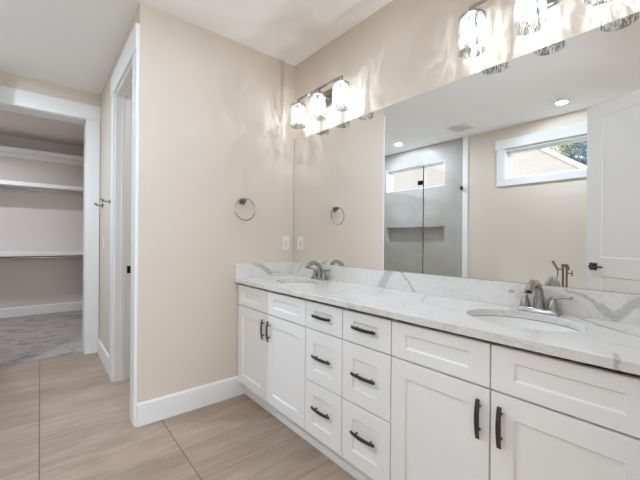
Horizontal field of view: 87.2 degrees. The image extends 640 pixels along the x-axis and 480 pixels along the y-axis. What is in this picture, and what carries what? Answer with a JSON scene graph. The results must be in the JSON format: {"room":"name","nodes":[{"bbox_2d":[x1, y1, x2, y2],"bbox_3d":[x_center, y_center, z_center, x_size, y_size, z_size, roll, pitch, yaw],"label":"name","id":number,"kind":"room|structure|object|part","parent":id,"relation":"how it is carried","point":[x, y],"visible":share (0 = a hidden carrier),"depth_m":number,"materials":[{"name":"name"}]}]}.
{"room":"bathroom","nodes":[
{"label":"bathroom","id":0,"kind":"room"},
{"bbox_2d":[0,135,83,308],"bbox_3d":[-4.632,-0.196,5.194,1.900,2.743,0.130,0,0,-40],"label":"wall","id":1,"kind":"structure","parent":0,"point":[30,220],"depth_m":5.29,"materials":[{"name":"paint"}]},
{"bbox_2d":[0,301,82,317],"bbox_3d":[-4.607,1.101,5.130,1.630,0.150,0.016,0,0,-40],"label":"baseboard","id":2,"kind":"structure","parent":1,"relation":"attached to","point":[71,306],"depth_m":5.29,"materials":[{"name":"white paint"}]},
{"bbox_2d":[0,251,82,256],"bbox_3d":[-4.499,0.219,5.007,1.626,0.086,0.328,0,0,-40],"label":"closet shelf","id":3,"kind":"object","parent":1,"relation":"attached to","point":[19,253],"visible":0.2,"depth_m":5.11,"materials":[{"name":"white paint"}]},
{"bbox_2d":[0,146,83,165],"bbox_3d":[-4.487,-1.296,5.006,1.626,0.086,0.328,0,0,-40],"label":"closet shelf","id":4,"kind":"object","parent":1,"relation":"attached to","point":[4,150],"visible":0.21,"depth_m":5.17,"materials":[{"name":"white paint"}]},
{"bbox_2d":[0,180,83,194],"bbox_3d":[-4.491,-0.811,5.006,1.626,0.086,0.328,0,0,-40],"label":"closet shelf","id":5,"kind":"object","parent":1,"relation":"attached to","point":[2,182],"visible":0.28,"depth_m":5.12,"materials":[{"name":"white paint"}]},
{"bbox_2d":[0,71,100,337],"bbox_3d":[-2.716,-0.179,3.409,3.240,2.743,0.186,0,0,-40],"label":"wall","id":6,"kind":"structure","parent":0,"point":[6,79],"depth_m":3.33,"materials":[{"name":"beige paint"}]},
{"bbox_2d":[0,85,100,354],"bbox_3d":[-2.737,-0.111,3.386,0.848,2.606,0.225,0,0,-40],"label":"door frame","id":7,"kind":"structure","parent":6,"relation":"attached to","point":[11,99],"depth_m":3.51,"materials":[{"name":"white paint"}]},
{"bbox_2d":[99,13,135,353],"bbox_3d":[-1.756,-0.171,2.962,0.115,2.743,1.729,0,0,-40],"label":"wall","id":8,"kind":"structure","parent":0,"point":[105,126],"depth_m":3.26,"materials":[{"name":"beige paint"}]},
{"bbox_2d":[97,338,108,374],"bbox_3d":[-2.090,1.123,3.250,0.016,0.150,0.834,0,0,-40],"label":"baseboard","id":9,"kind":"structure","parent":8,"relation":"attached to","point":[103,354],"depth_m":3.22,"materials":[{"name":"white paint"}]},
{"bbox_2d":[0,310,356,479],"bbox_3d":[-1.191,1.232,1.596,3.400,0.068,10.120,0,0,-40],"label":"floor","id":10,"kind":"structure","parent":0,"point":[64,417],"depth_m":2.12,"materials":[{"name":"tile"}]},
{"bbox_2d":[238,284,311,444],"bbox_3d":[-0.172,0.775,2.442,0.551,0.878,0.864,0,0,-40],"label":"base cabinet","id":11,"kind":"object","parent":10,"relation":"on","point":[272,327],"visible":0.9,"depth_m":2.22,"materials":[{"name":"white paint"}]},
{"bbox_3d":[-0.493,0.803,2.455,0.020,0.594,0.426,0,0,-40],"label":"door","id":12,"kind":"part","parent":11,"relation":"part of","materials":[{"name":"white paint"}]},
{"bbox_3d":[-0.394,0.612,2.301,0.028,0.137,0.016,0,0,-40],"label":"handle","id":13,"kind":"part","parent":11,"relation":"part of","materials":[{"name":"grey metal"}]},
{"bbox_3d":[-0.348,0.613,2.246,0.028,0.137,0.016,0,0,-40],"label":"handle","id":14,"kind":"part","parent":11,"relation":"part of","materials":[{"name":"grey metal"}]},
{"bbox_3d":[-0.217,0.805,2.123,0.020,0.594,0.426,0,0,-40],"label":"door","id":15,"kind":"part","parent":11,"relation":"part of","materials":[{"name":"white paint"}]},
{"bbox_2d":[234,274,639,374],"bbox_3d":[0.304,0.321,1.874,0.556,0.029,2.355,0,0,-40],"label":"countertop","id":16,"kind":"structure","parent":11,"relation":"on","point":[603,343],"depth_m":1.32,"materials":[{"name":"stone"}]},
{"bbox_2d":[234,262,292,278],"bbox_3d":[-0.442,0.243,2.771,0.556,0.112,0.020,0,0,-40],"label":"side splash","id":17,"kind":"object","parent":16,"relation":"on","point":[248,270],"visible":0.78,"depth_m":2.74,"materials":[{"name":"stone"}]},
{"bbox_2d":[276,282,315,299],"bbox_3d":[-0.150,0.411,2.458,0.345,0.156,0.451,0,0,-40],"label":"sink","id":18,"kind":"object","parent":16,"relation":"in","point":[296,283],"visible":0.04,"depth_m":2.63,"materials":[{"name":"white ceramic"}]},
{"bbox_2d":[305,261,330,280],"bbox_3d":[-0.044,0.229,2.544,0.166,0.147,0.237,0,0,-40],"label":"faucet","id":19,"kind":"object","parent":16,"relation":"on","point":[319,274],"visible":1,"depth_m":2.55,"materials":[{"name":"silver metal"}]},
{"bbox_3d":[-0.044,0.221,2.544,0.166,0.132,0.047,0,0,-40],"label":"spout","id":20,"kind":"part","parent":19,"relation":"part of","materials":[{"name":"silver metal"}]},
{"bbox_2d":[468,315,579,363],"bbox_3d":[0.793,0.420,1.325,0.345,0.156,0.451,0,0,-40],"label":"sink","id":21,"kind":"object","parent":16,"relation":"in","point":[504,320],"visible":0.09,"depth_m":1.44,"materials":[{"name":"white ceramic"}]},
{"bbox_2d":[508,279,572,315],"bbox_3d":[0.900,0.237,1.410,0.166,0.147,0.237,0,0,-40],"label":"faucet","id":22,"kind":"object","parent":16,"relation":"on","point":[552,309],"visible":1,"depth_m":1.42,"materials":[{"name":"silver metal"}]},
{"bbox_3d":[0.887,0.239,1.508,0.025,0.024,0.071,0,0,-40],"label":"lever","id":23,"kind":"part","parent":22,"relation":"part of","materials":[{"name":"silver metal"}]},
{"bbox_3d":[0.906,0.265,1.484,0.042,0.055,0.042,0,0,-40],"label":"handle","id":24,"kind":"part","parent":22,"relation":"part of","materials":[{"name":"silver metal"}]},
{"bbox_3d":[0.900,0.230,1.410,0.166,0.132,0.047,0,0,-40],"label":"spout","id":25,"kind":"part","parent":22,"relation":"part of","materials":[{"name":"silver metal"}]},
{"bbox_3d":[0.974,0.265,1.403,0.042,0.055,0.042,0,0,-40],"label":"handle","id":26,"kind":"part","parent":22,"relation":"part of","materials":[{"name":"silver metal"}]},
{"bbox_3d":[0.994,0.240,1.380,0.025,0.024,0.071,0,0,-40],"label":"lever","id":27,"kind":"part","parent":22,"relation":"part of","materials":[{"name":"silver metal"}]},
{"bbox_2d":[305,299,348,472],"bbox_3d":[0.203,0.778,1.991,0.551,0.878,0.308,0,0,-40],"label":"base cabinet","id":28,"kind":"object","parent":10,"relation":"on","point":[324,321],"visible":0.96,"depth_m":1.82,"materials":[{"name":"white paint"}]},
{"bbox_3d":[0.001,0.936,1.824,0.028,0.016,0.152,0,0,-40],"label":"handle","id":29,"kind":"part","parent":28,"relation":"part of","materials":[{"name":"grey metal"}]},
{"bbox_3d":[0.003,0.650,1.824,0.028,0.016,0.152,0,0,-40],"label":"handle","id":30,"kind":"part","parent":28,"relation":"part of","materials":[{"name":"grey metal"}]},
{"bbox_3d":[0.005,0.423,1.823,0.028,0.016,0.152,0,0,-40],"label":"handle","id":31,"kind":"part","parent":28,"relation":"part of","materials":[{"name":"grey metal"}]},
{"bbox_3d":[0.019,0.956,1.839,0.020,0.297,0.303,0,0,-40],"label":"drawer","id":32,"kind":"part","parent":28,"relation":"part of","materials":[{"name":"white paint"}]},
{"bbox_3d":[0.021,0.655,1.839,0.020,0.291,0.303,0,0,-40],"label":"drawer","id":33,"kind":"part","parent":28,"relation":"part of","materials":[{"name":"white paint"}]},
{"bbox_3d":[0.023,0.427,1.839,0.020,0.150,0.303,0,0,-40],"label":"drawer","id":34,"kind":"part","parent":28,"relation":"part of","materials":[{"name":"white paint"}]},
{"bbox_2d":[342,308,394,479],"bbox_3d":[0.401,0.780,1.753,0.551,0.878,0.311,0,0,-40],"label":"base cabinet","id":35,"kind":"object","parent":10,"relation":"on","point":[367,344],"visible":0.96,"depth_m":1.58,"materials":[{"name":"white paint"}]},
{"bbox_3d":[0.199,0.938,1.586,0.028,0.016,0.152,0,0,-40],"label":"handle","id":36,"kind":"part","parent":35,"relation":"part of","materials":[{"name":"grey metal"}]},
{"bbox_3d":[0.201,0.651,1.586,0.028,0.016,0.152,0,0,-40],"label":"handle","id":37,"kind":"part","parent":35,"relation":"part of","materials":[{"name":"grey metal"}]},
{"bbox_3d":[0.203,0.425,1.585,0.028,0.016,0.152,0,0,-40],"label":"handle","id":38,"kind":"part","parent":35,"relation":"part of","materials":[{"name":"grey metal"}]},
{"bbox_3d":[0.217,0.958,1.601,0.020,0.297,0.305,0,0,-40],"label":"drawer","id":39,"kind":"part","parent":35,"relation":"part of","materials":[{"name":"white paint"}]},
{"bbox_3d":[0.219,0.657,1.601,0.020,0.291,0.305,0,0,-40],"label":"drawer","id":40,"kind":"part","parent":35,"relation":"part of","materials":[{"name":"white paint"}]},
{"bbox_3d":[0.221,0.429,1.601,0.020,0.150,0.305,0,0,-40],"label":"drawer","id":41,"kind":"part","parent":35,"relation":"part of","materials":[{"name":"white paint"}]},
{"bbox_2d":[391,319,639,479],"bbox_3d":[0.771,0.783,1.309,0.551,0.878,0.846,0,0,-40],"label":"base cabinet","id":42,"kind":"object","parent":10,"relation":"on","point":[463,407],"visible":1,"depth_m":1.12,"materials":[{"name":"white paint"}]},
{"bbox_3d":[0.453,0.812,1.319,0.020,0.594,0.417,0,0,-40],"label":"door","id":43,"kind":"part","parent":42,"relation":"part of","materials":[{"name":"white paint"}]},
{"bbox_3d":[0.549,0.621,1.168,0.028,0.137,0.016,0,0,-40],"label":"handle","id":44,"kind":"part","parent":42,"relation":"part of","materials":[{"name":"grey metal"}]},
{"bbox_3d":[0.595,0.621,1.113,0.028,0.137,0.016,0,0,-40],"label":"handle","id":45,"kind":"part","parent":42,"relation":"part of","materials":[{"name":"grey metal"}]},
{"bbox_3d":[0.723,0.814,0.994,0.020,0.594,0.417,0,0,-40],"label":"door","id":46,"kind":"part","parent":42,"relation":"part of","materials":[{"name":"white paint"}]},
{"bbox_2d":[0,0,391,146],"bbox_3d":[-1.161,-1.576,1.600,3.420,0.080,10.120,0,0,-40],"label":"ceiling","id":47,"kind":"structure","parent":0,"point":[75,44],"depth_m":2.47,"materials":[{"name":"paint"}]},
{"bbox_2d":[136,2,294,402],"bbox_3d":[-0.739,-0.163,2.609,1.226,2.743,0.115,0,0,-40],"label":"wall","id":48,"kind":"structure","parent":0,"point":[215,130],"depth_m":2.43,"materials":[{"name":"beige paint"}]},
{"bbox_2d":[109,22,139,426],"bbox_3d":[-1.458,-0.099,2.587,0.143,2.605,1.000,0,0,-40],"label":"door frame","id":49,"kind":"structure","parent":48,"relation":"attached to","point":[124,96],"depth_m":2.84,"materials":[{"name":"white paint"}]},
{"bbox_2d":[137,376,244,426],"bbox_3d":[-0.886,1.133,2.412,0.766,0.150,0.016,0,0,-40],"label":"baseboard","id":50,"kind":"structure","parent":48,"relation":"attached to","point":[160,408],"depth_m":2.36,"materials":[{"name":"white paint"}]},
{"bbox_2d":[235,198,255,220],"bbox_3d":[-0.592,-0.237,2.620,0.176,0.177,0.055,0,0,-40],"label":"towel ring","id":51,"kind":"object","parent":48,"relation":"attached to","point":[242,200],"visible":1,"depth_m":2.61,"materials":[{"name":"silver metal"}]},
{"bbox_3d":[-0.594,-0.303,2.617,0.046,0.046,0.055,0,0,-40],"label":"post","id":52,"kind":"part","parent":51,"relation":"part of","materials":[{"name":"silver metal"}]},
{"bbox_2d":[282,236,288,249],"bbox_3d":[-0.294,0.028,2.900,0.072,0.118,0.008,0,0,-40],"label":"wall outlet","id":53,"kind":"object","parent":48,"relation":"attached to","point":[285,239],"visible":1,"depth_m":2.89,"materials":[{"name":"white plastic"}]},
{"bbox_2d":[284,239,287,246],"bbox_3d":[-0.292,0.028,2.899,0.034,0.068,0.002,0,0,-40],"label":"receptacle","id":54,"kind":"object","parent":53,"relation":"attached to","point":[285,240],"depth_m":2.90,"materials":[{"name":"white plastic"}]},
{"bbox_2d":[293,0,639,293],"bbox_3d":[0.945,-0.148,1.634,0.115,2.743,7.460,0,0,-40],"label":"wall","id":55,"kind":"structure","parent":0,"point":[406,49],"depth_m":2.00,"materials":[{"name":"beige paint"}]},
{"bbox_2d":[290,75,349,128],"bbox_3d":[0.010,-1.030,2.523,0.193,0.249,0.623,0,0,-40],"label":"vanity light","id":56,"kind":"object","parent":55,"relation":"attached to","point":[329,96],"visible":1,"depth_m":2.47,"materials":[{"name":"white glass"}]},
{"bbox_3d":[-0.174,-0.988,2.693,0.123,0.158,0.124,0,0,-40],"label":"lamp shade","id":57,"kind":"part","parent":56,"relation":"part of","materials":[{"name":"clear glass"}]},
{"bbox_3d":[-0.017,-0.987,2.502,0.123,0.158,0.123,0,0,-40],"label":"lamp shade","id":58,"kind":"part","parent":56,"relation":"part of","materials":[{"name":"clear glass"}]},
{"bbox_3d":[0.076,-1.091,2.578,0.021,0.128,0.127,0,0,-40],"label":"plate","id":59,"kind":"part","parent":56,"relation":"part of","materials":[{"name":"silver metal"}]},
{"bbox_3d":[0.144,-0.985,2.312,0.124,0.158,0.124,0,0,-40],"label":"lamp shade","id":60,"kind":"part","parent":56,"relation":"part of","materials":[{"name":"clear glass"}]},
{"bbox_2d":[293,262,639,324],"bbox_3d":[0.517,0.252,2.038,0.020,0.112,2.334,0,0,-40],"label":"backsplash","id":61,"kind":"structure","parent":55,"relation":"attached to","point":[595,304],"depth_m":1.65,"materials":[{"name":"stone"}]},
{"bbox_2d":[294,11,639,293],"bbox_3d":[0.520,-0.331,2.051,0.006,1.050,2.328,0,0,-40],"label":"mirror","id":62,"kind":"object","parent":55,"relation":"attached to","point":[525,168],"visible":1,"depth_m":1.62,"materials":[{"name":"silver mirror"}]},
{"bbox_2d":[458,0,487,58],"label":"vanity light","id":63,"kind":"object","parent":55,"relation":"attached to","point":[472,16],"depth_m":1.59,"materials":[{"name":"white glass"}]},
{"bbox_3d":[0.729,-0.980,1.609,0.123,0.158,0.124,0,0,-40],"label":"lamp shade","id":64,"kind":"part","parent":63,"relation":"part of","materials":[{"name":"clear glass"}]},
{"bbox_2d":[513,0,556,34],"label":"vanity light","id":65,"kind":"object","parent":55,"relation":"attached to","point":[530,7],"depth_m":1.44,"materials":[{"name":"white glass"}]},
{"bbox_3d":[0.885,-0.978,1.418,0.123,0.158,0.123,0,0,-40],"label":"lamp shade","id":66,"kind":"part","parent":65,"relation":"part of","materials":[{"name":"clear glass"}]},
{"bbox_3d":[0.979,-1.082,1.494,0.021,0.128,0.127,0,0,-40],"label":"plate","id":67,"kind":"part","parent":65,"relation":"part of","materials":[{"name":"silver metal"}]},
{"bbox_3d":[1.046,-0.977,1.228,0.124,0.158,0.124,0,0,-40],"label":"lamp shade","id":68,"kind":"part","parent":65,"relation":"part of","materials":[{"name":"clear glass"}]},
{"bbox_3d":[-4.493,-0.194,3.637,0.120,2.743,2.440,0,0,-40],"label":"wall","id":69,"kind":"structure","parent":0,"visible":0},
{"bbox_2d":[0,256,82,258],"bbox_3d":[-4.433,0.262,4.928,1.622,0.051,0.052,0,0,-40],"label":"closet rod","id":70,"kind":"object","parent":69,"relation":"attached to","point":[33,257],"visible":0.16,"depth_m":5.08,"materials":[{"name":"silver metal"}]},
{"bbox_2d":[0,186,83,193],"bbox_3d":[-4.425,-0.758,4.926,1.622,0.051,0.052,0,0,-40],"label":"closet rod","id":71,"kind":"object","parent":69,"relation":"attached to","point":[6,187],"visible":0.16,"depth_m":5.08,"materials":[{"name":"silver metal"}]}
]}

